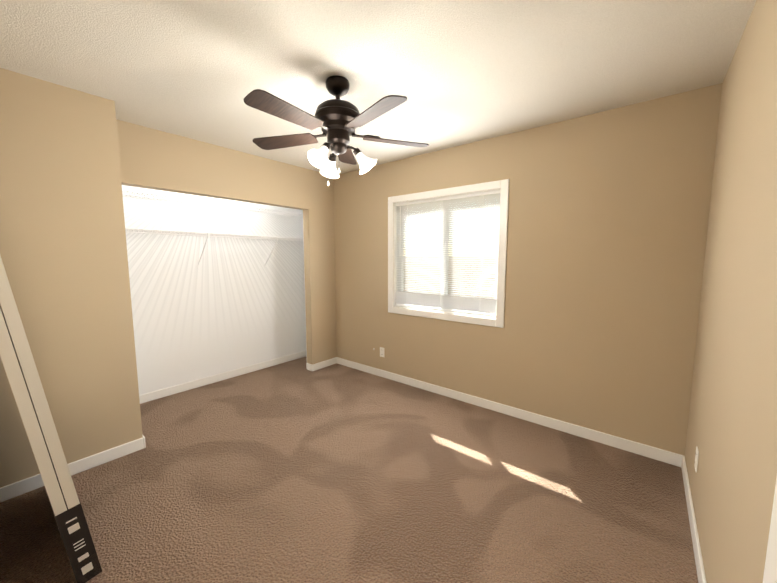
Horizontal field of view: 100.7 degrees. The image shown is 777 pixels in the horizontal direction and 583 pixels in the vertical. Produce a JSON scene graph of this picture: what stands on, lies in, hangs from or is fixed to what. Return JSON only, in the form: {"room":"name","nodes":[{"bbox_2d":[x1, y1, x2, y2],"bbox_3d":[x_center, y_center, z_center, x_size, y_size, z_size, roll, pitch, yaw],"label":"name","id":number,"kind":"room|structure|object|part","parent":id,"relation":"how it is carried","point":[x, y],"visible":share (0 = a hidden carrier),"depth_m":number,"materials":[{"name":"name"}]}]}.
{"room":"empty bedroom","nodes":[
{"label":"empty bedroom","id":0,"kind":"room"},
{"bbox_2d":[0,68,142,487],"bbox_3d":[-2.498,-0.051,2.261,1.050,2.440,0.862,5,8,39],"label":"wall","id":1,"kind":"structure","parent":0,"point":[63,251],"depth_m":2.02,"materials":[{"name":"beige paint"}]},
{"bbox_2d":[0,435,145,501],"bbox_3d":[-2.033,1.149,2.112,0.015,0.085,0.724,5,8,39],"label":"baseboard","id":2,"kind":"structure","parent":1,"relation":"attached to","point":[18,488],"depth_m":2.12,"materials":[{"name":"white wood"}]},
{"bbox_2d":[122,185,305,394],"bbox_3d":[-1.887,-0.204,3.740,0.130,2.440,2.220,5,8,39],"label":"wall","id":3,"kind":"structure","parent":0,"point":[228,304],"depth_m":3.55,"materials":[{"name":"white paint"}]},
{"bbox_2d":[122,190,301,216],"bbox_3d":[-1.810,-0.906,3.412,0.309,0.050,1.906,5,8,39],"label":"closet shelf","id":4,"kind":"object","parent":3,"relation":"attached to","point":[219,205],"visible":0.88,"depth_m":3.26,"materials":[{"name":"white wood"}]},
{"bbox_2d":[125,228,302,267],"bbox_3d":[-1.715,-0.450,3.575,0.311,0.371,2.204,5,8,39],"label":"closet shelf","id":5,"kind":"object","parent":3,"relation":"attached to","point":[173,232],"visible":0.79,"depth_m":3.28,"materials":[{"name":"white metal"}]},
{"bbox_2d":[139,351,305,403],"bbox_3d":[-1.832,0.971,3.818,0.012,0.085,2.208,5,8,39],"label":"baseboard","id":6,"kind":"structure","parent":3,"relation":"attached to","point":[143,398],"depth_m":3.64,"materials":[{"name":"white wood"}]},
{"bbox_2d":[126,185,306,355],"bbox_3d":[-1.657,-0.185,3.556,0.460,2.440,2.220,5,8,39],"label":"door frame","id":7,"kind":"structure","parent":0,"point":[304,271],"depth_m":3.96,"materials":[{"name":"white paint"}]},
{"bbox_2d":[116,119,336,364],"bbox_3d":[-1.436,-0.167,3.377,0.110,2.440,2.220,5,8,39],"label":"wall","id":8,"kind":"structure","parent":0,"point":[151,158],"depth_m":3.31,"materials":[{"name":"beige paint"}]},
{"bbox_2d":[308,357,335,370],"bbox_3d":[-0.839,0.935,4.161,0.042,0.085,0.390,5,8,39],"label":"baseboard","id":9,"kind":"structure","parent":8,"relation":"attached to","point":[332,361],"depth_m":4.11,"materials":[{"name":"white wood"}]},
{"bbox_2d":[0,356,697,582],"bbox_3d":[-0.942,1.277,1.775,4.250,0.100,4.590,5,8,39],"label":"floor","id":10,"kind":"structure","parent":0,"point":[295,471],"depth_m":1.88,"materials":[{"name":"brown carpet"}]},
{"bbox_2d":[0,256,101,582],"bbox_3d":[-1.738,0.239,1.492,0.916,2.023,0.334,5,8,39],"label":"package","id":11,"kind":"object","parent":10,"relation":"on","point":[17,359],"visible":1,"depth_m":1.27,"materials":[{"name":"white"}]},
{"bbox_2d":[0,0,755,173],"bbox_3d":[-0.942,-1.250,1.512,4.250,0.100,4.590,5,8,39],"label":"ceiling","id":12,"kind":"structure","parent":0,"point":[458,72],"depth_m":1.68,"materials":[{"name":"white paint"}]},
{"bbox_2d":[244,75,428,185],"bbox_3d":[-0.314,-0.938,1.902,1.130,0.600,1.100,5,8,39],"label":"ceiling fan","id":13,"kind":"object","parent":12,"relation":"hanging from","point":[338,120],"depth_m":1.84,"materials":[{"name":"brown wood"}]},
{"bbox_3d":[-0.327,-0.779,1.934,0.417,0.136,0.398,5,8,39],"label":"ceiling fan shade","id":14,"kind":"part","parent":13,"relation":"part of","materials":[{"name":"white glass"}]},
{"bbox_2d":[334,83,721,455],"bbox_3d":[0.457,-0.166,3.365,4.250,2.440,0.140,5,8,39],"label":"wall","id":15,"kind":"structure","parent":0,"point":[608,214],"depth_m":2.48,"materials":[{"name":"beige paint"}]},
{"bbox_2d":[380,347,383,356],"bbox_3d":[-0.075,0.715,3.793,0.070,0.115,0.008,5,8,39],"label":"electrical outlet","id":16,"kind":"object","parent":15,"relation":"attached to","point":[381,351],"visible":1,"depth_m":3.79,"materials":[{"name":"white plastic"}]},
{"bbox_2d":[388,179,508,327],"bbox_3d":[0.553,-0.363,3.256,1.316,1.281,0.156,5,8,39],"label":"window","id":17,"kind":"structure","parent":15,"relation":"in","point":[502,186],"depth_m":3.11,"materials":[{"name":"white wood"}]},
{"bbox_2d":[396,190,499,316],"bbox_3d":[0.533,-0.364,3.230,1.160,1.123,0.040,5,8,39],"label":"window blinds","id":18,"kind":"object","parent":17,"relation":"attached to","point":[467,248],"visible":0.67,"depth_m":3.18,"materials":[{"name":"white plastic"}]},
{"bbox_2d":[336,357,679,465],"bbox_3d":[0.641,1.031,3.238,3.450,0.085,0.015,5,8,39],"label":"baseboard","id":19,"kind":"structure","parent":15,"relation":"attached to","point":[648,451],"depth_m":2.75,"materials":[{"name":"white wood"}]},
{"bbox_2d":[685,0,776,582],"bbox_3d":[0.627,0.154,0.292,0.100,2.440,4.450,5,8,39],"label":"wall","id":20,"kind":"structure","parent":0,"point":[732,429],"depth_m":1.17,"materials":[{"name":"beige paint"}]},
{"bbox_2d":[676,455,706,582],"bbox_3d":[1.045,1.263,1.016,0.012,0.085,2.940,5,8,39],"label":"baseboard","id":21,"kind":"structure","parent":20,"relation":"attached to","point":[701,576],"depth_m":1.63,"materials":[{"name":"white wood"}]},
{"bbox_2d":[694,446,698,471],"bbox_3d":[1.651,0.899,1.728,0.008,0.115,0.070,5,8,39],"label":"electrical outlet","id":22,"kind":"object","parent":20,"relation":"attached to","point":[696,459],"visible":1,"depth_m":1.72,"materials":[{"name":"white plastic"}]},
{"bbox_2d":[763,478,776,582],"bbox_3d":[0.293,0.365,0.134,0.181,2.030,0.772,5,8,39],"label":"door","id":23,"kind":"structure","parent":20,"relation":"in","point":[770,572],"depth_m":0.43,"materials":[{"name":"white paint"}]},
{"label":"outside","id":24,"kind":"structure","parent":0,"visible":0},
{"bbox_3d":[13.485,0.071,16.750,60.000,0.100,36.910,5,8,39],"label":"ground","id":25,"kind":"structure","parent":24,"visible":0},
{"bbox_2d":[404,259,495,298],"bbox_3d":[4.990,0.213,6.202,18.000,1.800,0.070,5,8,39],"label":"fence","id":26,"kind":"object","parent":25,"relation":"on","point":[452,278],"depth_m":8.54,"materials":[{"name":"beige wood"}]}
]}

